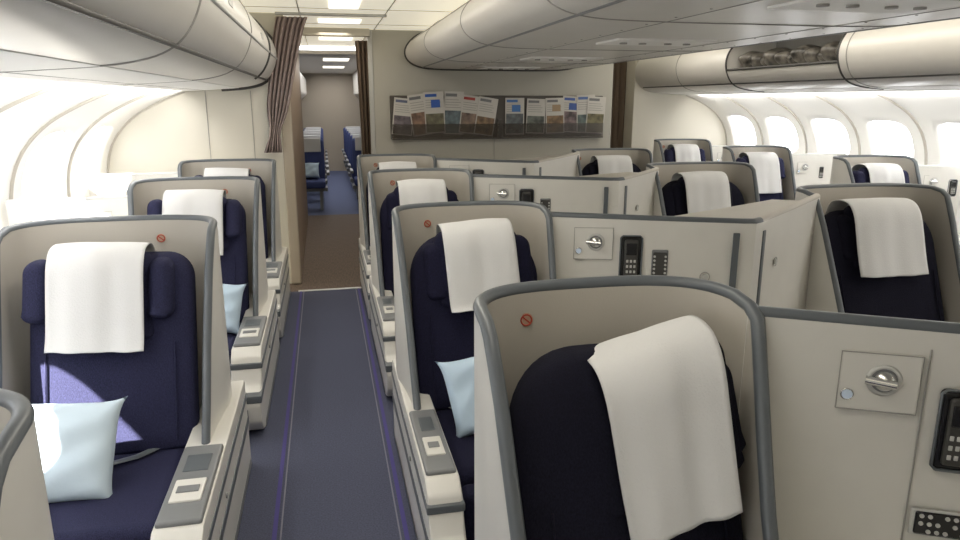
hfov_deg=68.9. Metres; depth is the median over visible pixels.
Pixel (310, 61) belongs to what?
ceiling
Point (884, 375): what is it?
reading lamp
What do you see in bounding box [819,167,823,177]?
handset
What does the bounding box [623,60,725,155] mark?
wall
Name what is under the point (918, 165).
trim
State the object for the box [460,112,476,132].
picture
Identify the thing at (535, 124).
picture
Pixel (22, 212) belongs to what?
wall
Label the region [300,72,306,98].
bin
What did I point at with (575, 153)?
trim
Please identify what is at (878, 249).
seat
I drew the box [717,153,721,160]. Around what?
lamp plate
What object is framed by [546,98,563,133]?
magazine
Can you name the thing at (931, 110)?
wall
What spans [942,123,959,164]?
window
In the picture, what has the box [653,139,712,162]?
seat
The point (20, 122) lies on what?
wall
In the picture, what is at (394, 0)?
trim
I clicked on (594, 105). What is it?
magazine
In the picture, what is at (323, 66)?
ceiling lamp
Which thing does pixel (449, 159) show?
trim
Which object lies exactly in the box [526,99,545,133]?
magazine
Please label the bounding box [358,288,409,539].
trim
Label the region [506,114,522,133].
picture
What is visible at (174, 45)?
bin
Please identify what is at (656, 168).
trim
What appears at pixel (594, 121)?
picture
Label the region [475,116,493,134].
picture
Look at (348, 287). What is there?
trim
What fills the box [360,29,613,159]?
wall
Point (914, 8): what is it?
air vent
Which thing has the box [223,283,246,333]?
pillow
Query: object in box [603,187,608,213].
strip
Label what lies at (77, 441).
pillow
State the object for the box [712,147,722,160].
wall
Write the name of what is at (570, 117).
picture
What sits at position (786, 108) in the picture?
rib
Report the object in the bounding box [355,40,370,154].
curtain
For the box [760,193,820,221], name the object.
trim
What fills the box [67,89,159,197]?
rib
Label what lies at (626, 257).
handset
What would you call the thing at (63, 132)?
window
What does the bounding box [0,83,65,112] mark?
rib
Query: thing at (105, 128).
window
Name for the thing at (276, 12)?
rail
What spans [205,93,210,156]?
trim bulk seam
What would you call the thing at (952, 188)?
handset
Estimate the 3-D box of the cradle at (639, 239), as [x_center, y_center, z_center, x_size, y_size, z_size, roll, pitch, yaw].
[0.707,-0.058,3.286,0.100,0.210,0.012,1,14,5]
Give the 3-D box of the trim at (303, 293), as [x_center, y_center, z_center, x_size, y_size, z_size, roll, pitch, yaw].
[-0.824,1.044,2.915,0.006,0.003,7.410,-3,14,-12]
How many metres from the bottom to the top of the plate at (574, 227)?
0.153 m
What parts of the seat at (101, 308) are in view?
shell edge trim, backrest, armrest plate, armrest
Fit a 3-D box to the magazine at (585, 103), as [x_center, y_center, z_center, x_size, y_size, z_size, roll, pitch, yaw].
[1.239,-1.830,8.201,0.237,0.436,0.006,-3,14,-12]
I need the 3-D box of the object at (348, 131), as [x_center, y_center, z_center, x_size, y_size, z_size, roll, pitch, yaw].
[-1.746,-2.354,14.610,2.130,1.120,0.613,-3,14,-12]
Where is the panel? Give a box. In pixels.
[274,16,307,283]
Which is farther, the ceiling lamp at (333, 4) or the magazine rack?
the magazine rack
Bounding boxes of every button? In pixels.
[701,274,707,279]
[842,389,851,398]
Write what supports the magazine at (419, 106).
on the magazine rack
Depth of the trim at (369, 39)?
7.67 m
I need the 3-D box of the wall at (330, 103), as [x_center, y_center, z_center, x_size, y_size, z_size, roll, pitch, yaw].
[-1.957,-3.743,17.638,7.900,2.400,0.050,-3,14,-12]
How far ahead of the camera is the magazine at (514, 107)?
8.03 m
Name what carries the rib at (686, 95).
attached to the wall at (649, 116)
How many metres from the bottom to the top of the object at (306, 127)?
1.120 m
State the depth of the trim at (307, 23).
7.03 m
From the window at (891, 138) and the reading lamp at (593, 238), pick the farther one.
the window at (891, 138)
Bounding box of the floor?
[237,171,416,539]
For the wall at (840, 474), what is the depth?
1.78 m
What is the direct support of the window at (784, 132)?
in the wall at (931, 110)
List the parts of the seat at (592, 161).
backrest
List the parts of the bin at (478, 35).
service panel, service panel, service panel, service panel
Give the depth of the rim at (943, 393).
1.71 m
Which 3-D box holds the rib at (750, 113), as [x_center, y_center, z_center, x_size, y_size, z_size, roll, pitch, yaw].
[3.434,-1.417,9.297,0.721,1.803,0.028,-3,14,-12]
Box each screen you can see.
[523,194,529,201]
[626,244,636,254]
[951,406,959,427]
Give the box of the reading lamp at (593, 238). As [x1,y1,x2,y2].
[591,237,600,247]
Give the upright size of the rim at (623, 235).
0.217 m
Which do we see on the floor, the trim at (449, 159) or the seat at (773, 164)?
the seat at (773, 164)
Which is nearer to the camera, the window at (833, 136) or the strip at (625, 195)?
the strip at (625, 195)
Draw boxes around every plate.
[97,212,111,215]
[450,166,468,169]
[490,184,514,200]
[573,227,613,259]
[574,228,612,258]
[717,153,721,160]
[796,162,804,173]
[836,350,923,414]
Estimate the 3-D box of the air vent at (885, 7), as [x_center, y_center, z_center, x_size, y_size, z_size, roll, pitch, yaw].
[1.467,-0.938,2.495,0.044,0.012,0.043,-3,14,-12]
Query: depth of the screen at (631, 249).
3.25 m
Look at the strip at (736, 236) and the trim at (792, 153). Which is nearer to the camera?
the strip at (736, 236)
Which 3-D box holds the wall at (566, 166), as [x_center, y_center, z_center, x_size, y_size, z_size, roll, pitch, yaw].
[0.387,-0.478,6.700,1.552,1.185,0.484,-6,15,-24]
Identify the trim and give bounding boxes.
[5,195,126,202]
[87,172,177,176]
[244,6,447,11]
[272,291,301,539]
[280,293,303,539]
[298,287,361,291]
[307,23,417,25]
[356,290,401,539]
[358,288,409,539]
[367,30,375,153]
[373,0,395,29]
[436,158,538,162]
[473,174,624,180]
[538,152,579,162]
[550,212,763,223]
[624,167,658,179]
[712,145,735,146]
[758,306,959,333]
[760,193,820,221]
[792,153,846,154]
[918,165,959,166]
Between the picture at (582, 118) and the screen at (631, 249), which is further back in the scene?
the picture at (582, 118)
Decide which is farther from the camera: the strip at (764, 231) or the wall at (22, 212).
the wall at (22, 212)
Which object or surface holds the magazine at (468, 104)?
on the magazine rack
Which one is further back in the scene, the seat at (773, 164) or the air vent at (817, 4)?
the seat at (773, 164)
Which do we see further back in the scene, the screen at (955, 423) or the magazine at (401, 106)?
the magazine at (401, 106)
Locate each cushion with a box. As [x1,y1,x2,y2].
[48,448,184,539]
[227,322,240,362]
[306,178,325,188]
[354,176,357,185]
[436,409,473,487]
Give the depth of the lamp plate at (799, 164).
7.74 m
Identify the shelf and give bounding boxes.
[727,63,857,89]
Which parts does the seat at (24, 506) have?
shell edge trim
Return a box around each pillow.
[32,396,127,502]
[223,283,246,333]
[305,163,319,177]
[435,357,473,437]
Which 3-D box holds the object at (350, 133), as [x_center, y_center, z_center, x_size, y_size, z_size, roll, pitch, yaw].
[-1.532,-2.125,13.661,2.130,1.120,0.613,-3,14,-12]
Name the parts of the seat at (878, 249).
backrest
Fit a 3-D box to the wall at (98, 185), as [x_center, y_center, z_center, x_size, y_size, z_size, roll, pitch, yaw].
[-2.775,-0.219,5.766,0.687,1.120,0.056,-5,14,-19]
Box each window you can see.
[24,131,64,196]
[77,126,106,180]
[731,116,755,144]
[769,117,797,150]
[815,119,849,153]
[872,121,913,156]
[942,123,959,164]
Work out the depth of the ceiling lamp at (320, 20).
6.65 m
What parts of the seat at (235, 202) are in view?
shell edge trim, backrest, armrest plate, armrest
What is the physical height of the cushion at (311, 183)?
0.120 m
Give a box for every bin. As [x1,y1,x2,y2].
[0,0,276,90]
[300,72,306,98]
[353,71,358,97]
[404,0,959,70]
[635,19,959,94]
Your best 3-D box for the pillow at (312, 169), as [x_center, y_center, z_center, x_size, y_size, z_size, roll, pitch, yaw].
[-2.720,-1.598,11.220,0.300,0.240,0.204,-3,14,-12]
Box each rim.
[519,189,533,201]
[618,235,642,275]
[929,389,959,473]
[947,179,957,196]
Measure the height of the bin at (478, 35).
0.450 m
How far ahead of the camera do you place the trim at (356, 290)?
3.62 m
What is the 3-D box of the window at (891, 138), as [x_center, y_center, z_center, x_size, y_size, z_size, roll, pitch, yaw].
[4.202,-1.321,7.167,0.178,0.424,0.513,-3,14,-12]
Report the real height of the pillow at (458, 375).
0.370 m
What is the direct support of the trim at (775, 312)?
attached to the wall at (840, 474)
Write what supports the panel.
attached to the wall at (174, 130)
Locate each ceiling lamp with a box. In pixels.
[318,18,360,23]
[319,37,352,40]
[323,58,348,60]
[323,66,343,67]
[329,0,361,8]
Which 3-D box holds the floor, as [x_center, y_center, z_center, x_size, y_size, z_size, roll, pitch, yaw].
[0.116,-0.335,8.739,7.900,0.050,19.300,-3,14,-12]
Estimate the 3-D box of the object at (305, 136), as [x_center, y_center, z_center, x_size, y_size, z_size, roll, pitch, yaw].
[-3.170,-1.752,12.117,1.090,1.120,0.613,-3,14,-12]
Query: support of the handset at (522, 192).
attached to the cradle at (521, 191)
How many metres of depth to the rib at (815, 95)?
7.49 m
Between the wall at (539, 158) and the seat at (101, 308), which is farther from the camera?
the wall at (539, 158)
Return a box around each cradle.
[520,190,532,201]
[620,237,641,275]
[929,388,959,470]
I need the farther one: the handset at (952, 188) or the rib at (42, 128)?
the handset at (952, 188)
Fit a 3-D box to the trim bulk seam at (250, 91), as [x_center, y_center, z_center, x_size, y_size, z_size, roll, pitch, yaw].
[-2.038,-0.721,6.419,0.005,1.790,0.006,-3,14,-12]
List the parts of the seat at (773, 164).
backrest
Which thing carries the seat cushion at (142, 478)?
on the seat at (101, 308)
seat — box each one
[0,214,251,539]
[0,388,53,539]
[127,176,279,429]
[177,158,290,336]
[357,153,436,318]
[367,168,473,395]
[391,200,555,539]
[473,275,778,539]
[571,148,652,175]
[646,161,759,215]
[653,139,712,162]
[722,145,795,200]
[795,183,959,322]
[830,155,921,183]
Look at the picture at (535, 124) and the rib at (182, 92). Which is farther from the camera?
the picture at (535, 124)
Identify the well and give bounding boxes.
[872,369,897,391]
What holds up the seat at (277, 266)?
on the floor
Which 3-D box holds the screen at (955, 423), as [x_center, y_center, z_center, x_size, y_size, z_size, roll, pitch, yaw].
[1.154,0.353,1.673,0.039,0.055,0.022,-3,14,-12]
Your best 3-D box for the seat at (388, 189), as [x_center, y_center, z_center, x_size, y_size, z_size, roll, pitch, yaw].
[-0.323,0.004,4.638,0.753,1.216,1.489,-3,14,-12]
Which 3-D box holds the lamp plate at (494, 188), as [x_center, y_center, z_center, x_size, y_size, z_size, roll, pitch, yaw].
[0.158,-0.539,5.005,0.180,0.150,0.010,1,14,3]
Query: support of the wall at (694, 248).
on the floor
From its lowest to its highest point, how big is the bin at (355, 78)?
0.620 m
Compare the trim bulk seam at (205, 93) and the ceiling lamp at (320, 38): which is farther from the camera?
the ceiling lamp at (320, 38)
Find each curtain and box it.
[264,16,307,152]
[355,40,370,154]
[610,62,626,147]
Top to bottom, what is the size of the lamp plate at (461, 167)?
0.150 m
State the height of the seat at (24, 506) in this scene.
1.216 m
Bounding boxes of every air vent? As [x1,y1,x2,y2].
[816,3,829,6]
[846,4,859,7]
[884,6,898,9]
[913,7,926,9]
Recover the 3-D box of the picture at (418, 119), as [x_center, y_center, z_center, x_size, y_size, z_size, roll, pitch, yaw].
[-0.652,-1.638,7.817,0.233,0.268,0.003,-3,14,-12]
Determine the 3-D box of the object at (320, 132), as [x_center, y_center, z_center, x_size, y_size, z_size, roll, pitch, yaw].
[-3.599,-2.210,14.017,1.090,1.120,0.613,-3,14,-12]
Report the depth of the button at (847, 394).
1.74 m
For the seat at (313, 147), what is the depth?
11.28 m
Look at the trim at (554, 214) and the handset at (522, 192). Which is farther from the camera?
the handset at (522, 192)
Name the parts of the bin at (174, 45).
handrail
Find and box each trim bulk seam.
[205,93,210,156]
[250,91,255,157]
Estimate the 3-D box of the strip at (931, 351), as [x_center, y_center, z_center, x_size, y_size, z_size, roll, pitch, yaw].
[1.083,0.677,1.796,0.004,1.000,0.004,-3,14,-12]
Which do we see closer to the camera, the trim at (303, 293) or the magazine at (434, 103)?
the trim at (303, 293)
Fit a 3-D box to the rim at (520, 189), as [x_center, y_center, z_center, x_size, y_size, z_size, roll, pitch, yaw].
[0.332,-0.472,5.002,0.104,0.217,0.035,-3,14,-12]
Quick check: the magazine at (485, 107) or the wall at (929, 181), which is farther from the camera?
the magazine at (485, 107)
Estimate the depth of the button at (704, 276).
3.27 m
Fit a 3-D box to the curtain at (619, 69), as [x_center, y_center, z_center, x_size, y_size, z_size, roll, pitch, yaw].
[1.657,-1.934,10.015,0.844,2.420,0.080,-3,14,-12]
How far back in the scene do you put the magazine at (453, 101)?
7.87 m
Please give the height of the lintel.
0.080 m
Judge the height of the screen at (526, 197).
0.055 m
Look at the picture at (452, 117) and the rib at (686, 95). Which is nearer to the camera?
the picture at (452, 117)
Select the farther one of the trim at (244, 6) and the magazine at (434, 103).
the magazine at (434, 103)
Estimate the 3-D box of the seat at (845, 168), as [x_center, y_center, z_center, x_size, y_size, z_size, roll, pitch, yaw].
[3.649,-0.309,5.933,0.743,1.216,1.489,-3,14,-12]
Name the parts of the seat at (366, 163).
armrest, backrest, shell edge trim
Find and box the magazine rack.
[390,91,605,139]
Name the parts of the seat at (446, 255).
armrest, armrest plate, shell edge trim, backrest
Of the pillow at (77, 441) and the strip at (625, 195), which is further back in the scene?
the strip at (625, 195)
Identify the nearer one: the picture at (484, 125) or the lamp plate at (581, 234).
the lamp plate at (581, 234)
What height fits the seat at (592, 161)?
1.216 m
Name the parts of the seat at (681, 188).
backrest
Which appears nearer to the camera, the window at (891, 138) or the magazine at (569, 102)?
the window at (891, 138)
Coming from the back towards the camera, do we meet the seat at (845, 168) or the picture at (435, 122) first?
the picture at (435, 122)
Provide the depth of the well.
1.71 m
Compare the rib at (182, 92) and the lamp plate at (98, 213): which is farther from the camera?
the rib at (182, 92)
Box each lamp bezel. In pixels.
[498,188,508,198]
[587,233,604,250]
[866,365,902,395]
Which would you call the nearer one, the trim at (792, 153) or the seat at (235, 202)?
the seat at (235, 202)
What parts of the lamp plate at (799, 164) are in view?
plate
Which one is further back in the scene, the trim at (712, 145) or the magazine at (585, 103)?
the trim at (712, 145)
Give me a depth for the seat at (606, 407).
1.68 m
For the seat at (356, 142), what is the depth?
11.65 m
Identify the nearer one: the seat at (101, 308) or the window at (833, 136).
the seat at (101, 308)
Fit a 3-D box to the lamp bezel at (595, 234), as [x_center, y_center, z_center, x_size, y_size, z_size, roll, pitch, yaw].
[0.542,-0.131,3.279,0.078,0.082,0.033,-3,14,-12]
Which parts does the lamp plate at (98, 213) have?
plate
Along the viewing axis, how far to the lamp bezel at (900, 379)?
1.71 m
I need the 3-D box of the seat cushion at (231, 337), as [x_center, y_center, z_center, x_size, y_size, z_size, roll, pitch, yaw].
[-1.687,0.451,4.130,0.534,0.145,0.720,-3,14,-12]
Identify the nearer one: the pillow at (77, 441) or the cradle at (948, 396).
the cradle at (948, 396)
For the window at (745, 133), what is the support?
in the wall at (931, 110)
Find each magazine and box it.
[392,97,411,135]
[407,93,432,136]
[423,91,445,133]
[443,91,463,133]
[459,95,478,134]
[474,96,497,136]
[505,98,523,134]
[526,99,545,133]
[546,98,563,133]
[563,96,576,132]
[577,95,594,132]
[585,96,605,133]
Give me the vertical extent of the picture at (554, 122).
0.197 m
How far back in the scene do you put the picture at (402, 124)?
7.78 m
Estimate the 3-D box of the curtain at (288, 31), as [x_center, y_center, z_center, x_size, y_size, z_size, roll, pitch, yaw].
[-1.720,-1.628,6.191,0.444,1.163,0.078,-3,14,-13]
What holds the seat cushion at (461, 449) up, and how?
on the seat at (446, 255)
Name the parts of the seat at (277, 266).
shell edge trim, backrest, armrest plate, armrest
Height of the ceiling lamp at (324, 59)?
0.015 m
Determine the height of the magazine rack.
0.528 m
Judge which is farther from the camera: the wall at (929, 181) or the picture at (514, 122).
the picture at (514, 122)
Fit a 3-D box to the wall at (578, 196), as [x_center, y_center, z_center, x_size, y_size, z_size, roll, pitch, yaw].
[0.686,-0.120,5.216,1.496,1.185,0.402,-3,14,-12]
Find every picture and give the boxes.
[393,115,411,134]
[411,112,425,135]
[426,113,444,132]
[445,110,460,132]
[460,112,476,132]
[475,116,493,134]
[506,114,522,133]
[527,116,543,132]
[547,115,562,132]
[564,111,576,131]
[578,114,586,131]
[586,113,603,132]
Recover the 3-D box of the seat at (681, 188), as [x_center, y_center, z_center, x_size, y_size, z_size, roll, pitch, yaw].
[1.857,-0.132,5.203,0.883,1.216,1.489,-3,14,-12]
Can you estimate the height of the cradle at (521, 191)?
0.210 m
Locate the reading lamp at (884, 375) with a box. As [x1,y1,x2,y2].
[874,371,895,390]
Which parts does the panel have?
panel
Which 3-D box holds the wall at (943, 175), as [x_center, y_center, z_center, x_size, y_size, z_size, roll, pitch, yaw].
[4.146,-0.390,6.476,0.490,1.120,0.056,-1,14,-3]
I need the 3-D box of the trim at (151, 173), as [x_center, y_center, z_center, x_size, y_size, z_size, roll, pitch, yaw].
[-2.777,-0.766,5.644,0.684,0.036,0.116,-3,14,-12]
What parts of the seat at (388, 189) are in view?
armrest, armrest plate, backrest, shell edge trim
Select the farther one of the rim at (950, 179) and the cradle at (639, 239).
the rim at (950, 179)
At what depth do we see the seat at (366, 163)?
6.34 m
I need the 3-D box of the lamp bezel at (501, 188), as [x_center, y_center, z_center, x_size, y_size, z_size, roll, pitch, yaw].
[0.168,-0.545,4.996,0.079,0.082,0.031,-3,14,-12]
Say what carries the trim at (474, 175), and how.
attached to the wall at (578, 196)
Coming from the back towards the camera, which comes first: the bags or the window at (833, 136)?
the window at (833, 136)
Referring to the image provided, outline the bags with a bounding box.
[738,41,839,66]
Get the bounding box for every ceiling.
[240,0,467,46]
[299,50,356,73]
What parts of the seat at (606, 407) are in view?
backrest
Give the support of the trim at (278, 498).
on the floor
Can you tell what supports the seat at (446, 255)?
on the floor
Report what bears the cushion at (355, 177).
on the seat at (356, 142)
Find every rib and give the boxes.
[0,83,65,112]
[9,87,123,198]
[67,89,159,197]
[107,91,184,173]
[686,95,726,144]
[719,94,763,144]
[760,94,806,152]
[810,93,860,154]
[872,92,927,164]
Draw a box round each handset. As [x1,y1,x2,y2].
[522,192,530,201]
[623,240,638,274]
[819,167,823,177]
[940,398,959,466]
[949,181,955,194]
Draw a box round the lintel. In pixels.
[302,27,369,36]
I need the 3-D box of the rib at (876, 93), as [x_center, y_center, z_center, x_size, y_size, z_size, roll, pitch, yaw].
[4.001,-0.810,6.781,0.721,1.803,0.028,-3,14,-12]
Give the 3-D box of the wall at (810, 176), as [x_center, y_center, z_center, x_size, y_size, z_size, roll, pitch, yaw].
[3.728,-0.729,7.879,0.687,1.120,0.056,-1,14,-6]
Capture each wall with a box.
[0,78,181,229]
[6,198,127,224]
[86,12,291,283]
[87,174,177,196]
[301,73,359,170]
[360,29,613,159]
[437,154,579,176]
[473,170,658,214]
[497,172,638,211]
[514,156,555,160]
[552,198,819,309]
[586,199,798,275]
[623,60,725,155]
[688,91,959,234]
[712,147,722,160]
[738,316,959,539]
[792,155,836,187]
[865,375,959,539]
[919,167,959,218]
[929,181,959,243]
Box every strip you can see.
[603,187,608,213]
[624,186,626,213]
[729,233,739,287]
[756,230,765,305]
[900,350,932,539]
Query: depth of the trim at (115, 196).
4.18 m
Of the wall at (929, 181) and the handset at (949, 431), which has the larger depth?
the wall at (929, 181)
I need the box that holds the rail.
[275,11,386,17]

